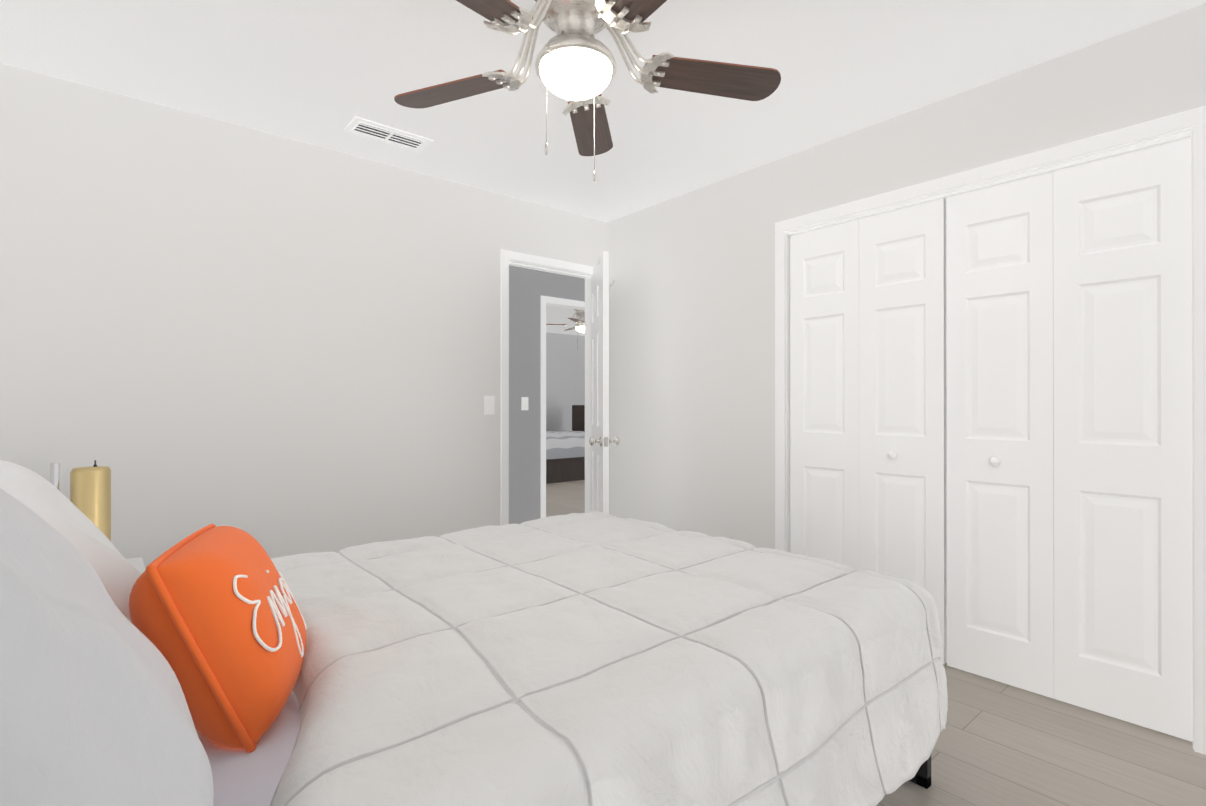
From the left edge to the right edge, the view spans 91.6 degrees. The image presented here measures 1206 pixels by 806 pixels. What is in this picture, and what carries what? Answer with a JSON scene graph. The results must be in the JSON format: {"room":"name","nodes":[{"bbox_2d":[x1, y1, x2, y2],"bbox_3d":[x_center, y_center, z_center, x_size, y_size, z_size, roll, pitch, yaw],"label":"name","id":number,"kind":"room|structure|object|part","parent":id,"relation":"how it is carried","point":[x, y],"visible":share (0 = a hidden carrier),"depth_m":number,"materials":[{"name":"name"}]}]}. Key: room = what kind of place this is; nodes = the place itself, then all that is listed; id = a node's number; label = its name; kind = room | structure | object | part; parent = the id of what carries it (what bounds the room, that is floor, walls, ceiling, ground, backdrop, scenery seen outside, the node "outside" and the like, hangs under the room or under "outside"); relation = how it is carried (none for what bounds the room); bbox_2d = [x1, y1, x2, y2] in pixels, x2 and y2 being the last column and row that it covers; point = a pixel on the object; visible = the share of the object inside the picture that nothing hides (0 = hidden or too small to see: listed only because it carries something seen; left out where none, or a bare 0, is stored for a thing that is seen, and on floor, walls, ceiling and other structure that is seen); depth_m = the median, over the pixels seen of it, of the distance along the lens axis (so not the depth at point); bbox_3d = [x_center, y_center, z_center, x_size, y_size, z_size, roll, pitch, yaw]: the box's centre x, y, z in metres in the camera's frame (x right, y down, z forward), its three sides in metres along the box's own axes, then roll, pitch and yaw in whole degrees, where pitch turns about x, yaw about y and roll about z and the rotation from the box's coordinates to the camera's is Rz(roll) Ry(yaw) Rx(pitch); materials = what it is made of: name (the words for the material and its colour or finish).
{"room":"bedroom","nodes":[
{"label":"bedroom","id":0,"kind":"room"},
{"bbox_2d":[0,63,606,569],"bbox_3d":[-0.862,-0.077,3.534,3.940,2.440,0.120,0,0,-40],"label":"wall","id":1,"kind":"structure","parent":0,"point":[274,345],"depth_m":2.77,"materials":[{"name":"white paint"}]},
{"bbox_2d":[484,396,494,414],"bbox_3d":[-0.693,0.013,3.590,0.070,0.115,0.012,0,0,-40],"label":"light switch","id":2,"kind":"object","parent":1,"relation":"attached to","point":[489,404],"visible":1,"depth_m":3.58,"materials":[{"name":"white plastic"}]},
{"bbox_2d":[500,249,594,524],"bbox_3d":[-0.361,0.094,3.956,0.826,2.098,0.148,0,0,-40],"label":"door frame","id":3,"kind":"structure","parent":1,"relation":"attached to","point":[511,258],"depth_m":4.04,"materials":[{"name":"white wood"}]},
{"bbox_2d":[591,251,613,513],"bbox_3d":[0.001,0.115,3.789,0.094,2.037,0.704,0,0,-7],"label":"entry door","id":4,"kind":"structure","parent":1,"relation":"in","point":[599,383],"depth_m":3.59,"materials":[{"name":"white wood"}]},
{"bbox_3d":[0.001,-0.812,3.793,0.094,0.183,0.460,0,0,-7],"label":"entry door hook rail","id":5,"kind":"part","parent":4,"relation":"part of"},
{"bbox_2d":[589,436,619,446],"bbox_3d":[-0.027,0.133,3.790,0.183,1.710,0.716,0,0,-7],"label":"door knob","id":6,"kind":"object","parent":4,"relation":"attached to","point":[593,441],"depth_m":3.48,"materials":[{"name":"silver metal"}]},
{"bbox_2d":[509,265,584,523],"bbox_3d":[-1.525,-0.075,4.453,4.108,2.440,0.120,0,0,-40],"label":"wall","id":7,"kind":"structure","parent":0,"point":[526,288],"depth_m":5.10,"materials":[{"name":"grey paint"}]},
{"bbox_2d":[521,397,527,409],"bbox_3d":[-0.675,0.006,5.082,0.070,0.115,0.012,0,0,-40],"label":"hall light switch","id":8,"kind":"object","parent":7,"relation":"attached to","point":[524,403],"visible":1,"depth_m":5.08,"materials":[{"name":"white plastic"}]},
{"bbox_2d":[546,332,584,431],"bbox_3d":[-1.974,-0.063,9.918,5.840,2.440,0.120,0,0,-40],"label":"wall","id":9,"kind":"structure","parent":0,"point":[565,374],"depth_m":10.88,"materials":[{"name":"grey paint"}]},
{"bbox_2d":[0,0,1205,335],"bbox_3d":[0.130,-1.333,5.535,8.270,0.080,9.540,0,0,-40],"label":"ceiling","id":10,"kind":"structure","parent":0,"point":[318,72],"depth_m":2.28,"materials":[{"name":"white paint"}]},
{"bbox_2d":[344,116,432,152],"bbox_3d":[-1.035,-1.293,2.842,0.370,0.011,0.175,0,0,-40],"label":"ceiling vent","id":11,"kind":"object","parent":10,"relation":"in","point":[366,128],"visible":1,"depth_m":2.83,"materials":[{"name":"white metal"}]},
{"bbox_2d":[546,309,584,348],"bbox_3d":[-0.211,-0.975,7.345,1.038,0.628,1.073,0,0,-40],"label":"ceiling fan","id":12,"kind":"object","parent":10,"relation":"hanging from","point":[579,326],"visible":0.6,"depth_m":7.22,"materials":[{"name":"silver metal"}]},
{"bbox_3d":[-0.319,-0.976,6.936,0.136,0.006,0.345,11,2,12],"label":"blade","id":13,"kind":"part","parent":12,"relation":"part of","materials":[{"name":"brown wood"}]},
{"bbox_2d":[394,0,780,181],"bbox_3d":[-0.082,-0.988,1.651,1.213,0.628,1.213,0,0,-40],"label":"ceiling fan","id":14,"kind":"object","parent":10,"relation":"hanging from","point":[575,63],"visible":1,"depth_m":1.71,"materials":[{"name":"brown wood"}]},
{"bbox_3d":[-0.472,-0.987,1.855,0.425,0.006,0.136,0,11,23],"label":"blade","id":15,"kind":"part","parent":14,"relation":"part of","materials":[{"name":"brown wood"}]},
{"label":"blade","id":16,"kind":"part","parent":14,"relation":"part of","materials":[{"name":"brown wood"}]},
{"bbox_3d":[-0.042,-0.987,2.115,0.136,0.006,0.425,-11,-1,5],"label":"blade","id":17,"kind":"part","parent":14,"relation":"part of","materials":[{"name":"brown wood"}]},
{"bbox_3d":[0.142,-0.988,1.323,0.136,0.006,0.425,13,-7,-30],"label":"blade","id":18,"kind":"part","parent":14,"relation":"part of","materials":[{"name":"brown wood"}]},
{"bbox_3d":[0.338,-0.987,1.786,0.425,0.006,0.136,0,-11,-13],"label":"blade","id":19,"kind":"part","parent":14,"relation":"part of","materials":[{"name":"brown wood"}]},
{"bbox_2d":[546,480,1205,805],"bbox_3d":[0.130,1.172,5.529,8.270,0.050,9.540,0,0,-40],"label":"floor","id":20,"kind":"structure","parent":0,"point":[999,744],"depth_m":1.89,"materials":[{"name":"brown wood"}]},
{"bbox_2d":[127,557,144,573],"bbox_3d":[-1.903,0.889,2.146,0.422,0.500,0.480,0,0,-40],"label":"nightstand","id":21,"kind":"object","parent":20,"relation":"on","point":[137,563],"visible":0.04,"depth_m":2.34,"materials":[{"name":"white wood"}]},
{"bbox_2d":[50,463,59,490],"bbox_3d":[-1.961,0.426,2.098,0.056,0.426,0.056,0,0,-40],"label":"flask","id":22,"kind":"object","parent":21,"relation":"on","point":[55,474],"visible":0.23,"depth_m":2.09,"materials":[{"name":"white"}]},
{"bbox_2d":[70,460,110,541],"bbox_3d":[-1.887,0.425,2.161,0.124,0.429,0.124,0,0,-40],"label":"candle","id":23,"kind":"object","parent":21,"relation":"on","point":[90,492],"visible":0.46,"depth_m":2.13,"materials":[{"name":"gold metal"}]},
{"bbox_2d":[0,460,947,805],"bbox_3d":[-0.306,0.612,1.677,2.241,1.052,1.797,0,0,-40],"label":"bed","id":24,"kind":"object","parent":20,"relation":"on","point":[594,658],"visible":1,"depth_m":1.13,"materials":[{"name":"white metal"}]},
{"bbox_2d":[0,460,140,622],"bbox_3d":[-1.206,0.386,1.309,0.232,0.560,0.700,-36,22,-34],"label":"pillow","id":25,"kind":"object","parent":24,"relation":"on","point":[118,576],"depth_m":1.26,"materials":[{"name":"white fabric"}]},
{"bbox_2d":[0,488,213,805],"bbox_3d":[-0.737,0.358,0.750,0.236,0.600,0.700,-30,19,-36],"label":"pillow","id":26,"kind":"object","parent":24,"relation":"on","point":[98,707],"depth_m":0.66,"materials":[{"name":"grey fabric"}]},
{"bbox_2d":[129,524,306,752],"bbox_3d":[-0.778,0.460,1.224,0.204,0.399,0.399,-25,8,-18],"label":"cushion","id":27,"kind":"object","parent":24,"relation":"on","point":[229,626],"depth_m":1.08,"materials":[{"name":"orange fabric"}]},
{"bbox_3d":[-0.347,0.739,1.678,2.180,0.200,1.620,0,0,-40],"label":"mattress","id":28,"kind":"part","parent":24,"relation":"part of","materials":[{"name":"white fabric"}]},
{"bbox_2d":[269,510,947,805],"bbox_3d":[-0.152,0.742,1.807,1.839,0.445,1.797,0,0,-40],"label":"comforter","id":29,"kind":"object","parent":24,"relation":"on","point":[592,658],"depth_m":1.27,"materials":[{"name":"fabric"}]},
{"bbox_3d":[-0.347,0.989,1.678,2.160,0.300,1.600,0,0,-40],"label":"frame","id":30,"kind":"part","parent":24,"relation":"part of","materials":[{"name":"black metal"}]},
{"bbox_2d":[546,405,584,483],"bbox_3d":[-0.798,0.596,9.436,2.120,1.120,1.690,0,0,-40],"label":"bed","id":31,"kind":"object","parent":20,"relation":"on","point":[565,455],"visible":0.29,"depth_m":8.68,"materials":[{"name":"grey fabric"}]},
{"bbox_2d":[546,430,584,459],"bbox_3d":[-0.798,0.641,9.436,1.960,0.334,1.690,0,0,-40],"label":"duvet","id":32,"kind":"object","parent":31,"relation":"on","point":[564,444],"depth_m":8.70,"materials":[{"name":"grey fabric"}]},
{"bbox_2d":[607,3,1205,548],"bbox_3d":[1.263,-0.079,2.826,0.120,2.440,3.700,0,0,-40],"label":"wall","id":33,"kind":"structure","parent":0,"point":[692,356],"depth_m":3.28,"materials":[{"name":"white paint"}]},
{"bbox_2d":[775,106,1205,754],"bbox_3d":[1.493,0.089,2.542,0.134,2.102,1.634,0,0,-40],"label":"door frame","id":34,"kind":"structure","parent":33,"relation":"attached to","point":[1170,126],"depth_m":2.06,"materials":[{"name":"white wood"}]},
{"bbox_2d":[789,132,1192,741],"bbox_3d":[1.476,0.114,2.528,0.077,2.028,1.510,0,0,-40],"label":"bifold closet door","id":35,"kind":"structure","parent":33,"relation":"in","point":[1031,531],"depth_m":2.31,"materials":[{"name":"white wood"}]},
{"bbox_2d":[946,390,946,456],"bbox_3d":[1.829,-0.078,3.303,0.120,2.440,3.700,0,0,-40],"label":"wall","id":36,"kind":"structure","parent":0,"point":[946,423],"depth_m":3.17,"materials":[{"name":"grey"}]}
]}

